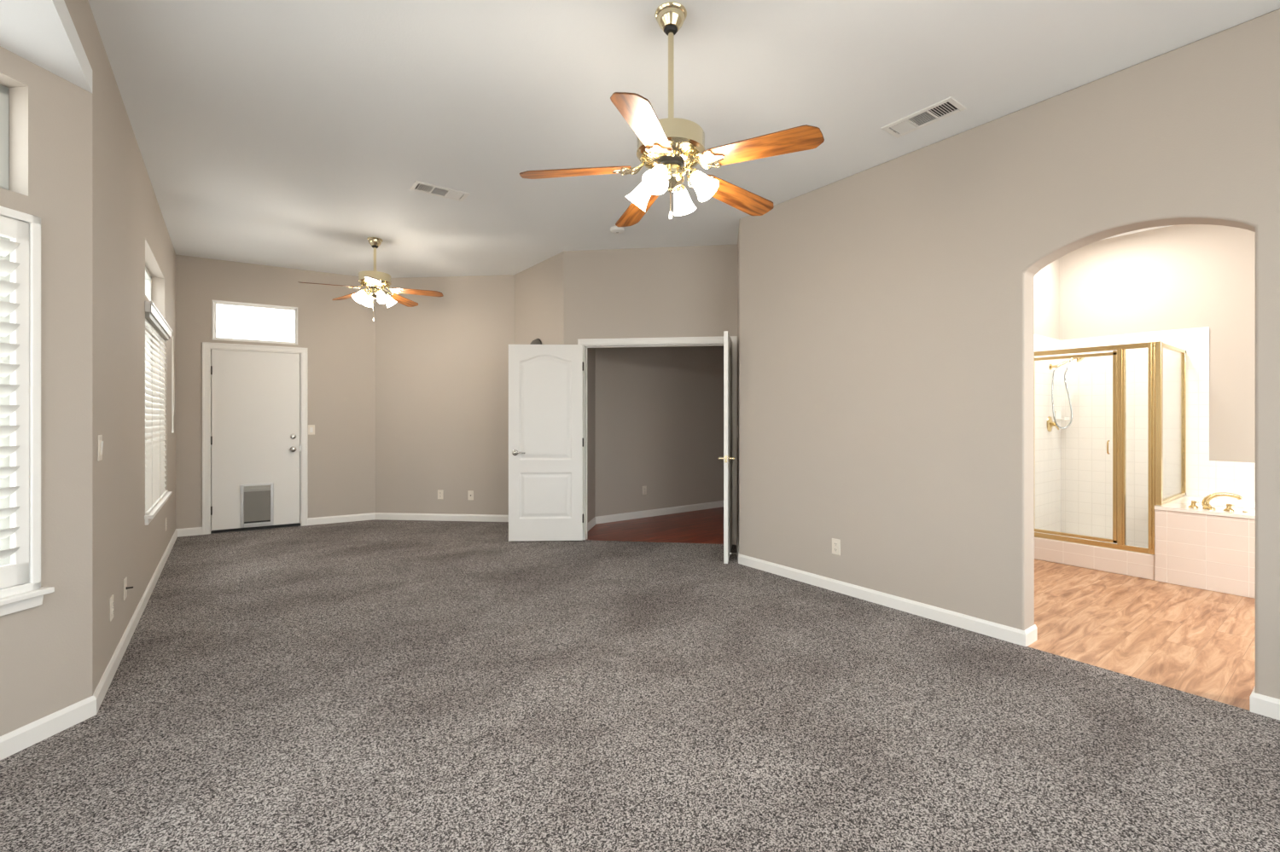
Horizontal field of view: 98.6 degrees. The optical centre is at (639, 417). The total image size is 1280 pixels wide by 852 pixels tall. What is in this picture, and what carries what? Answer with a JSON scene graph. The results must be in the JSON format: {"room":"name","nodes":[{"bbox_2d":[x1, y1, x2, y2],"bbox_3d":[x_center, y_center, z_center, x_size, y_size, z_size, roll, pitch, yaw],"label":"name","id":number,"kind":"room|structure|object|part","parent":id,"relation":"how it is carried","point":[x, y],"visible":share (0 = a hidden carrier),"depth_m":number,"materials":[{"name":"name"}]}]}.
{"room":"empty master bedroom","nodes":[
{"label":"empty master bedroom","id":0,"kind":"room"},
{"bbox_2d":[0,46,92,736],"bbox_3d":[-2.543,-0.080,1.782,0.150,2.750,1.250,0,0,8],"label":"wall","id":1,"kind":"structure","parent":0,"point":[46,648],"depth_m":2.27,"materials":[{"name":"beige paint"}]},
{"bbox_2d":[0,84,8,190],"bbox_3d":[-2.580,-1.087,1.786,0.045,0.435,0.806,0,0,8],"label":"window","id":2,"kind":"structure","parent":1,"relation":"in","point":[3,90],"depth_m":2.16,"materials":[{"name":"grey"}]},
{"bbox_2d":[0,236,10,565],"bbox_3d":[-2.585,-0.045,1.791,0.045,1.460,0.815,0,0,8],"label":"window","id":3,"kind":"structure","parent":1,"relation":"in","point":[5,482],"depth_m":2.17,"materials":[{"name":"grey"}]},
{"bbox_2d":[0,205,40,599],"bbox_3d":[-2.476,-0.056,1.775,0.089,1.478,0.855,0,0,8],"label":"plantation shutter","id":4,"kind":"object","parent":1,"relation":"attached to","point":[23,573],"visible":1,"depth_m":2.13,"materials":[{"name":"white paint"}]},
{"bbox_3d":[-2.440,-0.056,1.968,0.028,1.410,0.394,0,0,8],"label":"panel","id":5,"kind":"part","parent":4,"relation":"part of","materials":[{"name":"white paint"}]},
{"bbox_2d":[0,587,54,616],"bbox_3d":[-2.491,0.717,1.777,0.145,0.068,0.905,0,0,8],"label":"window sill","id":6,"kind":"structure","parent":1,"relation":"attached to","point":[15,603],"depth_m":2.13,"materials":[{"name":"white wood"}]},
{"bbox_2d":[0,0,92,93],"bbox_3d":[-1.752,-1.455,0.787,0.904,0.100,3.319,0,0,-37],"label":"ceiling","id":7,"kind":"structure","parent":0,"point":[43,33],"depth_m":2.05,"materials":[{"name":"white paint"}]},
{"bbox_2d":[64,0,175,695],"bbox_3d":[-2.811,-0.230,2.849,0.150,3.050,7.894,0,0,-37],"label":"wall","id":8,"kind":"structure","parent":0,"point":[130,235],"depth_m":3.00,"materials":[{"name":"beige paint"}]},
{"bbox_2d":[97,435,103,461],"bbox_3d":[-2.459,0.140,2.510,0.012,0.117,0.072,0,0,-37],"label":"light switch","id":9,"kind":"object","parent":8,"relation":"attached to","point":[100,443],"visible":1,"depth_m":2.50,"materials":[{"name":"beige plastic"}]},
{"bbox_2d":[0,527,202,761],"bbox_3d":[-3.466,1.258,3.742,0.717,0.095,5.365,0,0,-27],"label":"baseboard","id":10,"kind":"structure","parent":8,"relation":"attached to","point":[11,743],"depth_m":2.36,"materials":[{"name":"white wood"}]},
{"bbox_2d":[110,594,114,622],"bbox_3d":[-2.643,0.956,2.756,0.009,0.117,0.072,0,0,-37],"label":"wall outlet","id":11,"kind":"object","parent":8,"relation":"attached to","point":[112,602],"visible":1,"depth_m":2.74,"materials":[{"name":"beige plastic"}]},
{"bbox_2d":[123,576,133,600],"bbox_3d":[-2.891,0.967,3.114,0.036,0.117,0.072,0,0,-37],"label":"cable plate","id":12,"kind":"object","parent":8,"relation":"attached to","point":[125,588],"visible":1,"depth_m":3.10,"materials":[{"name":"beige plastic"}]},
{"bbox_3d":[-2.903,0.967,3.105,0.006,0.117,0.072,0,0,-37],"label":"plate","id":13,"kind":"part","parent":12,"relation":"part of","materials":[{"name":"beige plastic"}]},
{"bbox_2d":[145,267,151,301],"bbox_3d":[-3.953,-1.052,4.327,0.045,0.395,1.400,0,0,-37],"label":"window","id":14,"kind":"structure","parent":8,"relation":"in","point":[148,277],"depth_m":4.86,"materials":[{"name":"grey"}]},
{"bbox_2d":[145,333,151,440],"bbox_3d":[-3.976,-0.025,4.341,0.045,1.420,1.450,0,0,-37],"label":"window","id":15,"kind":"structure","parent":8,"relation":"in","point":[146,336],"depth_m":4.90,"materials":[{"name":"grey"}]},
{"bbox_2d":[144,491,172,525],"bbox_3d":[-3.897,0.717,4.399,0.140,0.068,1.540,0,0,-37],"label":"window sill","id":16,"kind":"structure","parent":8,"relation":"attached to","point":[148,519],"depth_m":4.10,"materials":[{"name":"white wood"}]},
{"bbox_2d":[144,300,174,515],"bbox_3d":[-3.902,-0.065,4.473,0.090,1.494,1.624,0,0,-37],"label":"window blind","id":17,"kind":"object","parent":8,"relation":"attached to","point":[155,491],"visible":0.97,"depth_m":4.33,"materials":[{"name":"white plastic"}]},
{"bbox_3d":[-3.881,0.673,4.412,0.048,0.017,1.440,0,0,-37],"label":"rail","id":18,"kind":"part","parent":17,"relation":"part of","materials":[{"name":"white"}]},
{"bbox_3d":[-3.861,-0.032,4.427,0.002,1.410,0.002,0,0,-37],"label":"ladder cord","id":19,"kind":"part","parent":17,"relation":"part of","materials":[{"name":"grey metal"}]},
{"bbox_3d":[-4.326,-0.356,5.104,0.006,0.762,0.105,0,0,-35],"label":"pull cord","id":20,"kind":"part","parent":17,"relation":"part of","materials":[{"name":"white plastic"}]},
{"bbox_2d":[175,255,375,529],"bbox_3d":[-4.194,-0.230,6.534,2.010,3.050,0.150,0,0,-32],"label":"wall","id":21,"kind":"structure","parent":0,"point":[338,336],"depth_m":6.61,"materials":[{"name":"beige paint"}]},
{"bbox_2d":[202,342,307,535],"bbox_3d":[-4.432,0.240,6.378,0.992,2.130,0.168,0,0,-32],"label":"door frame","id":22,"kind":"structure","parent":21,"relation":"attached to","point":[207,347],"depth_m":6.16,"materials":[{"name":"white wood"}]},
{"bbox_2d":[211,299,297,344],"bbox_3d":[-4.420,-1.080,6.348,0.810,0.444,0.081,0,0,-32],"label":"window","id":23,"kind":"structure","parent":21,"relation":"in","point":[214,303],"depth_m":6.30,"materials":[{"name":"white"}]},
{"bbox_2d":[210,349,300,534],"bbox_3d":[-4.421,0.293,6.361,0.868,2.095,0.187,0,0,-32],"label":"door","id":24,"kind":"structure","parent":21,"relation":"in","point":[255,436],"depth_m":6.33,"materials":[{"name":"white paint"}]},
{"bbox_3d":[-4.402,1.014,6.331,0.310,0.489,0.020,0,0,-32],"label":"pet door frame","id":25,"kind":"part","parent":24,"relation":"part of","materials":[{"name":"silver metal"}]},
{"bbox_3d":[-4.402,0.823,6.332,0.250,0.063,0.015,0,0,-32],"label":"flap rail","id":26,"kind":"part","parent":24,"relation":"part of","materials":[{"name":"grey metal"}]},
{"bbox_3d":[-4.093,0.381,6.493,0.066,0.066,0.067,0,0,-32],"label":"knob","id":27,"kind":"part","parent":24,"relation":"part of","materials":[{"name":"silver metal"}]},
{"bbox_2d":[308,424,314,435],"bbox_3d":[-3.938,0.153,6.597,0.072,0.117,0.012,0,0,-32],"label":"light switch","id":28,"kind":"object","parent":21,"relation":"attached to","point":[311,427],"visible":1,"depth_m":6.59,"materials":[{"name":"beige plastic"}]},
{"bbox_2d":[375,274,514,515],"bbox_3d":[-2.442,-0.230,6.953,1.809,3.050,0.150,0,0,5],"label":"wall","id":29,"kind":"structure","parent":0,"point":[442,363],"depth_m":6.88,"materials":[{"name":"beige paint"}]},
{"bbox_2d":[307,512,508,525],"bbox_3d":[-2.225,1.258,6.553,3.414,0.095,0.783,0,0,14],"label":"baseboard","id":30,"kind":"structure","parent":29,"relation":"attached to","point":[392,516],"depth_m":6.85,"materials":[{"name":"white wood"}]},
{"bbox_2d":[437,489,442,499],"bbox_3d":[-2.494,0.970,6.878,0.072,0.117,0.009,0,0,5],"label":"wall outlet","id":31,"kind":"object","parent":29,"relation":"attached to","point":[439,491],"visible":1,"depth_m":6.88,"materials":[{"name":"beige plastic"}]},
{"bbox_2d":[467,490,473,500],"bbox_3d":[-2.104,0.975,6.837,0.072,0.117,0.018,0,0,5],"label":"cable plate","id":32,"kind":"object","parent":29,"relation":"attached to","point":[470,493],"visible":1,"depth_m":6.84,"materials":[{"name":"beige plastic"}]},
{"bbox_2d":[514,251,564,344],"bbox_3d":[-1.131,-0.230,6.344,0.120,3.050,1.221,0,0,-37],"label":"wall","id":33,"kind":"structure","parent":0,"point":[538,288],"depth_m":6.24,"materials":[{"name":"beige paint"}]},
{"bbox_2d":[529,338,541,344],"bbox_3d":[-1.199,-0.790,6.255,0.097,0.212,0.212,0,0,-37],"label":"disc","id":34,"kind":"object","parent":33,"relation":"attached to","point":[537,341],"visible":0.32,"depth_m":6.21,"materials":[{"name":"grey"}]},
{"bbox_2d":[587,348,594,522],"bbox_3d":[-0.640,-0.230,6.346,0.100,3.050,0.686,0,0,8],"label":"wall","id":35,"kind":"structure","parent":0,"point":[590,351],"depth_m":6.45,"materials":[{"name":"beige paint"}]},
{"bbox_2d":[0,506,1279,851],"bbox_3d":[0.448,1.325,4.165,8.421,0.060,9.360,0,0,-37],"label":"floor","id":36,"kind":"structure","parent":0,"point":[374,685],"depth_m":2.40,"materials":[{"name":"grey carpet"}]},
{"bbox_2d":[1034,535,1154,580],"bbox_3d":[4.228,1.200,5.040,1.015,0.199,0.907,0,0,-37],"label":"shower curb","id":37,"kind":"object","parent":36,"relation":"on","point":[1119,561],"visible":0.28,"depth_m":4.67,"materials":[{"name":"white tile"}]},
{"bbox_2d":[1034,341,1186,554],"bbox_3d":[4.235,0.249,5.023,1.030,1.700,0.941,0,0,-37],"label":"shower door frame","id":38,"kind":"structure","parent":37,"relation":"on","point":[1154,349],"depth_m":4.55,"materials":[{"name":"gold metal"}]},
{"bbox_3d":[3.800,0.249,4.843,0.027,1.610,0.618,0,0,-37],"label":"door frame","id":39,"kind":"part","parent":38,"relation":"part of","materials":[{"name":"gold metal"}]},
{"bbox_3d":[3.861,-0.580,4.763,0.048,0.042,0.915,0,0,-37],"label":"header rail","id":40,"kind":"part","parent":38,"relation":"part of","materials":[{"name":"gold metal"}]},
{"bbox_3d":[3.924,0.254,4.613,0.043,0.122,0.012,0,0,-37],"label":"door pull","id":41,"kind":"part","parent":38,"relation":"part of","materials":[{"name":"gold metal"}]},
{"bbox_3d":[4.000,0.254,4.573,0.052,1.634,0.049,0,0,-37],"label":"strike post","id":42,"kind":"part","parent":38,"relation":"part of","materials":[{"name":"gold metal"}]},
{"bbox_3d":[4.125,0.249,4.407,0.056,1.700,0.082,0,0,-37],"label":"corner post","id":43,"kind":"part","parent":38,"relation":"part of","materials":[{"name":"gold metal"}]},
{"bbox_3d":[4.535,0.051,4.692,0.942,1.304,0.028,0,0,-37],"label":"panel frame","id":44,"kind":"part","parent":38,"relation":"part of","materials":[{"name":"gold metal"}]},
{"bbox_2d":[1154,495,1255,599],"bbox_3d":[5.283,1.001,3.597,1.039,0.596,2.663,0,0,-37],"label":"bathtub","id":45,"kind":"object","parent":36,"relation":"on","point":[1207,549],"visible":0.77,"depth_m":4.15,"materials":[{"name":"white tile"}]},
{"bbox_2d":[1187,492,1247,512],"bbox_3d":[4.377,0.643,4.175,0.312,0.145,0.094,0,0,43],"label":"tub faucet","id":46,"kind":"object","parent":45,"relation":"on","point":[1205,503],"visible":0.99,"depth_m":4.18,"materials":[{"name":"gold metal"}]},
{"bbox_3d":[4.296,0.676,4.273,0.057,0.053,0.057,0,0,-37],"label":"faucet handle","id":47,"kind":"part","parent":46,"relation":"part of","materials":[{"name":"gold metal"}]},
{"bbox_3d":[4.401,0.643,4.162,0.215,0.145,0.072,0,0,42],"label":"spout","id":48,"kind":"part","parent":46,"relation":"part of","materials":[{"name":"gold metal"}]},
{"bbox_3d":[4.410,0.676,4.120,0.057,0.053,0.057,0,0,-37],"label":"faucet handle","id":49,"kind":"part","parent":46,"relation":"part of","materials":[{"name":"gold metal"}]},
{"bbox_2d":[564,244,737,344],"bbox_3d":[0.098,-0.230,5.766,1.810,3.050,0.120,0,0,7],"label":"wall","id":50,"kind":"structure","parent":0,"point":[673,292],"depth_m":5.70,"materials":[{"name":"beige paint"}]},
{"bbox_2d":[508,344,583,541],"bbox_3d":[-0.973,0.266,5.721,0.779,2.035,0.157,0,0,-2],"label":"door","id":51,"kind":"structure","parent":50,"relation":"attached to","point":[546,440],"depth_m":5.70,"materials":[{"name":"white paint"}]},
{"bbox_3d":[-1.248,0.368,5.662,0.142,0.062,0.059,0,0,-2],"label":"lever","id":52,"kind":"part","parent":51,"relation":"part of","materials":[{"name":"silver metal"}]},
{"bbox_2d":[577,336,737,545],"bbox_3d":[0.173,0.242,5.747,1.650,2.125,0.138,0,0,7],"label":"door frame","id":53,"kind":"structure","parent":50,"relation":"attached to","point":[684,341],"depth_m":5.70,"materials":[{"name":"white wood"}]},
{"bbox_2d":[594,345,723,517],"bbox_3d":[0.796,-0.230,7.735,3.510,3.050,0.100,0,0,-37],"label":"wall","id":54,"kind":"structure","parent":0,"point":[659,411],"depth_m":7.24,"materials":[{"name":"beige paint"}]},
{"bbox_2d":[642,486,646,495],"bbox_3d":[0.058,0.950,7.120,0.072,0.117,0.009,0,0,-37],"label":"wall outlet","id":55,"kind":"object","parent":54,"relation":"attached to","point":[644,488],"visible":1,"depth_m":7.12,"materials":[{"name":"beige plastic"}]},
{"bbox_2d":[587,500,723,531],"bbox_3d":[0.656,1.258,7.520,3.970,0.095,0.438,0,0,-44],"label":"baseboard","id":56,"kind":"structure","parent":54,"relation":"attached to","point":[619,517],"depth_m":7.19,"materials":[{"name":"white wood"}]},
{"bbox_2d":[87,0,1279,278],"bbox_3d":[0.745,-1.815,4.411,7.950,0.120,9.800,0,0,-37],"label":"ceiling","id":57,"kind":"structure","parent":0,"point":[292,134],"depth_m":2.98,"materials":[{"name":"white paint"}]},
{"bbox_2d":[297,237,443,321],"bbox_3d":[-2.635,-1.347,5.395,1.224,0.816,1.248,0,0,-37],"label":"ceiling fan","id":58,"kind":"object","parent":57,"relation":"hanging from","point":[375,281],"visible":1,"depth_m":5.40,"materials":[{"name":"brown wood"}]},
{"bbox_3d":[-2.921,-1.242,5.153,0.477,0.006,0.136,-6,16,-42],"label":"blade","id":59,"kind":"part","parent":58,"relation":"part of","materials":[{"name":"brown wood"}]},
{"bbox_3d":[-2.972,-1.242,5.636,0.477,0.006,0.136,-5,10,30],"label":"blade","id":60,"kind":"part","parent":58,"relation":"part of","materials":[{"name":"brown wood"}]},
{"bbox_3d":[-2.704,-1.176,5.323,0.110,0.101,0.110,0,-40,40],"label":"lamp shade","id":61,"kind":"part","parent":58,"relation":"part of","materials":[{"name":"white glass"}]},
{"bbox_3d":[-2.721,-1.176,5.518,0.110,0.101,0.110,0,40,-50],"label":"lamp shade","id":62,"kind":"part","parent":58,"relation":"part of","materials":[{"name":"white glass"}]},
{"bbox_3d":[-2.447,-1.242,5.053,0.136,0.006,0.477,13,-1,-24],"label":"blade","id":63,"kind":"part","parent":58,"relation":"part of","materials":[{"name":"brown wood"}]},
{"bbox_3d":[-2.509,-1.176,5.340,0.110,0.101,0.110,0,-40,-50],"label":"lamp shade","id":64,"kind":"part","parent":58,"relation":"part of","materials":[{"name":"white glass"}]},
{"bbox_3d":[-2.526,-1.176,5.535,0.110,0.101,0.110,0,40,40],"label":"lamp shade","id":65,"kind":"part","parent":58,"relation":"part of","materials":[{"name":"white glass"}]},
{"bbox_3d":[-2.529,-1.242,5.833,0.136,0.006,0.477,-12,-7,11],"label":"blade","id":66,"kind":"part","parent":58,"relation":"part of","materials":[{"name":"brown wood"}]},
{"bbox_3d":[-2.205,-1.242,5.473,0.477,0.006,0.136,4,-12,-6],"label":"blade","id":67,"kind":"part","parent":58,"relation":"part of","materials":[{"name":"brown wood"}]},
{"bbox_2d":[409,180,469,201],"bbox_3d":[-1.553,-1.748,4.272,0.405,0.014,0.190,0,0,-36],"label":"ceiling vent","id":68,"kind":"object","parent":57,"relation":"in","point":[417,186],"visible":1,"depth_m":4.26,"materials":[{"name":"white plastic"}]},
{"bbox_3d":[-1.553,-1.754,4.272,0.345,0.001,0.128,0,0,-36],"label":"duct shadow panel","id":69,"kind":"part","parent":68,"relation":"part of","materials":[{"name":"black"}]},
{"bbox_2d":[610,226,624,233],"bbox_3d":[-0.211,-1.736,5.121,0.136,0.039,0.136,0,0,-37],"label":"smoke detector","id":70,"kind":"object","parent":57,"relation":"attached to","point":[614,229],"visible":1,"depth_m":5.08,"materials":[{"name":"white plastic"}]},
{"bbox_2d":[519,1,824,226],"bbox_3d":[0.172,-1.302,2.424,1.201,0.906,1.253,0,0,-37],"label":"ceiling fan","id":71,"kind":"object","parent":57,"relation":"hanging from","point":[669,147],"visible":1,"depth_m":2.32,"materials":[{"name":"brown wood"}]},
{"bbox_3d":[-0.278,-1.059,2.380,0.477,0.006,0.136,-4,12,-2],"label":"blade","id":72,"kind":"part","parent":71,"relation":"part of","materials":[{"name":"brown wood"}]},
{"bbox_3d":[-0.005,-1.059,2.780,0.136,0.006,0.477,-13,0,-20],"label":"blade","id":73,"kind":"part","parent":71,"relation":"part of","materials":[{"name":"brown wood"}]},
{"bbox_3d":[0.009,-0.993,2.451,0.110,0.101,0.110,43,17,19],"label":"lamp shade","id":74,"kind":"part","parent":71,"relation":"part of","materials":[{"name":"white glass"}]},
{"bbox_3d":[0.019,-1.059,1.996,0.136,0.006,0.477,12,8,15],"label":"blade","id":75,"kind":"part","parent":71,"relation":"part of","materials":[{"name":"brown wood"}]},
{"bbox_3d":[0.076,-0.993,2.267,0.110,0.101,0.110,0,-40,25],"label":"lamp shade","id":76,"kind":"part","parent":71,"relation":"part of","materials":[{"name":"white glass"}]},
{"bbox_3d":[0.078,-1.000,2.272,0.042,0.082,0.042,0,-40,25],"label":"bulb","id":77,"kind":"part","parent":71,"relation":"part of","materials":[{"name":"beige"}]},
{"bbox_3d":[0.132,-0.961,2.362,0.003,0.152,0.003,0,0,-37],"label":"pull chain","id":78,"kind":"part","parent":71,"relation":"part of","materials":[{"name":"gold metal"}]},
{"bbox_3d":[0.132,-0.867,2.362,0.015,0.037,0.015,0,0,-37],"label":"pull knob","id":79,"kind":"part","parent":71,"relation":"part of","materials":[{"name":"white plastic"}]},
{"bbox_3d":[0.170,-1.038,2.470,0.051,0.057,0.090,0,0,25],"label":"light arm","id":80,"kind":"part","parent":71,"relation":"part of","materials":[{"name":"gold metal"}]},
{"bbox_3d":[0.193,-0.993,2.518,0.110,0.101,0.110,0,40,25],"label":"lamp shade","id":81,"kind":"part","parent":71,"relation":"part of","materials":[{"name":"white glass"}]},
{"bbox_3d":[0.211,-1.038,2.356,0.090,0.057,0.051,0,0,25],"label":"light arm","id":82,"kind":"part","parent":71,"relation":"part of","materials":[{"name":"gold metal"}]},
{"bbox_3d":[0.260,-0.993,2.334,0.110,0.101,0.110,-43,-17,19],"label":"lamp shade","id":83,"kind":"part","parent":71,"relation":"part of","materials":[{"name":"white glass"}]},
{"bbox_3d":[0.460,-1.059,2.644,0.477,0.006,0.136,5,-15,-38],"label":"blade","id":84,"kind":"part","parent":71,"relation":"part of","materials":[{"name":"brown wood"}]},
{"bbox_3d":[0.475,-1.059,2.160,0.477,0.006,0.136,5,-9,34],"label":"blade","id":85,"kind":"part","parent":71,"relation":"part of","materials":[{"name":"brown wood"}]},
{"bbox_2d":[881,96,966,138],"bbox_3d":[1.656,-1.748,3.227,0.190,0.014,0.405,0,0,-37],"label":"ceiling vent","id":86,"kind":"object","parent":57,"relation":"in","point":[948,107],"visible":1,"depth_m":3.21,"materials":[{"name":"white plastic"}]},
{"bbox_3d":[1.656,-1.754,3.227,0.128,0.001,0.345,0,0,-37],"label":"duct shadow panel","id":87,"kind":"part","parent":86,"relation":"part of","materials":[{"name":"black"}]},
{"bbox_2d":[737,218,740,552],"bbox_3d":[0.993,-0.230,5.220,0.120,3.050,0.731,0,0,8],"label":"wall","id":88,"kind":"structure","parent":0,"point":[738,240],"depth_m":5.16,"materials":[{"name":"beige paint"}]},
{"bbox_2d":[717,331,735,564],"bbox_3d":[0.835,0.266,5.190,0.157,2.035,0.779,0,0,12],"label":"door","id":89,"kind":"structure","parent":88,"relation":"in","point":[727,458],"depth_m":4.82,"materials":[{"name":"white paint"}]},
{"bbox_3d":[0.820,0.368,4.909,0.059,0.062,0.142,0,0,12],"label":"lever","id":90,"kind":"part","parent":89,"relation":"part of","materials":[{"name":"gold metal"}]},
{"bbox_2d":[739,8,1279,699],"bbox_3d":[2.429,-0.230,2.912,0.160,3.050,4.986,0,0,-37],"label":"wall","id":91,"kind":"structure","parent":0,"point":[887,309],"depth_m":3.37,"materials":[{"name":"beige paint"}]},
{"bbox_2d":[832,538,840,555],"bbox_3d":[1.454,0.963,4.085,0.009,0.117,0.072,0,0,-37],"label":"wall outlet","id":92,"kind":"object","parent":91,"relation":"attached to","point":[835,543],"visible":1,"depth_m":4.08,"materials":[{"name":"beige plastic"}]},
{"bbox_2d":[736,536,1037,646],"bbox_3d":[1.454,1.258,4.277,0.458,0.095,2.754,0,0,-29],"label":"baseboard","id":93,"kind":"structure","parent":91,"relation":"attached to","point":[1025,638],"depth_m":3.66,"materials":[{"name":"white wood"}]},
{"bbox_2d":[1249,686,1279,721],"bbox_3d":[3.328,1.258,1.687,0.173,0.095,1.948,0,0,-37],"label":"baseboard","id":94,"kind":"structure","parent":91,"relation":"attached to","point":[1265,706],"depth_m":2.38,"materials":[{"name":"white wood"}]},
{"bbox_2d":[1034,258,1059,340],"bbox_3d":[3.112,-0.230,4.858,3.255,3.050,0.100,0,0,-37],"label":"wall","id":95,"kind":"structure","parent":0,"point":[1046,281],"depth_m":5.53,"materials":[{"name":"beige paint"}]},
{"bbox_2d":[1034,334,1060,535],"bbox_3d":[3.935,0.250,5.398,1.090,2.090,0.012,0,0,-37],"label":"tiled wall","id":96,"kind":"structure","parent":95,"relation":"attached to","point":[1047,445],"depth_m":5.47,"materials":[{"name":"white tile"}]},
{"bbox_2d":[1047,416,1058,431],"bbox_3d":[4.123,0.070,5.488,0.156,0.156,0.067,0,0,-37],"label":"shower valve","id":97,"kind":"object","parent":96,"relation":"attached to","point":[1050,423],"visible":1,"depth_m":5.48,"materials":[{"name":"gold metal"}]},
{"bbox_2d":[1054,411,1069,421],"bbox_3d":[4.305,-0.010,5.612,0.150,0.110,0.085,0,0,-37],"label":"soap dish","id":98,"kind":"object","parent":96,"relation":"attached to","point":[1057,414],"visible":0.94,"depth_m":5.61,"materials":[{"name":"white ceramic"}]},
{"bbox_3d":[4.283,-0.010,5.641,0.150,0.110,0.012,0,0,-37],"label":"plate","id":99,"kind":"part","parent":98,"relation":"part of","materials":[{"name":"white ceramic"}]},
{"bbox_2d":[1048,357,1084,429],"bbox_3d":[4.232,-0.243,5.458,0.292,0.721,0.117,0,0,16],"label":"shower","id":100,"kind":"object","parent":96,"relation":"attached to","point":[1079,359],"visible":0.96,"depth_m":5.44,"materials":[{"name":"gold metal"}]},
{"bbox_2d":[1059,224,1255,462],"bbox_3d":[5.481,-0.230,4.311,0.100,3.050,3.600,0,0,-37],"label":"wall","id":101,"kind":"structure","parent":0,"point":[1180,276],"depth_m":4.95,"materials":[{"name":"beige paint"}]},
{"bbox_2d":[1060,326,1255,547],"bbox_3d":[5.439,0.250,4.272,0.012,2.090,3.588,0,0,-37],"label":"tiled wall","id":102,"kind":"structure","parent":101,"relation":"attached to","point":[1086,468],"depth_m":5.24,"materials":[{"name":"white tile"}]}
]}

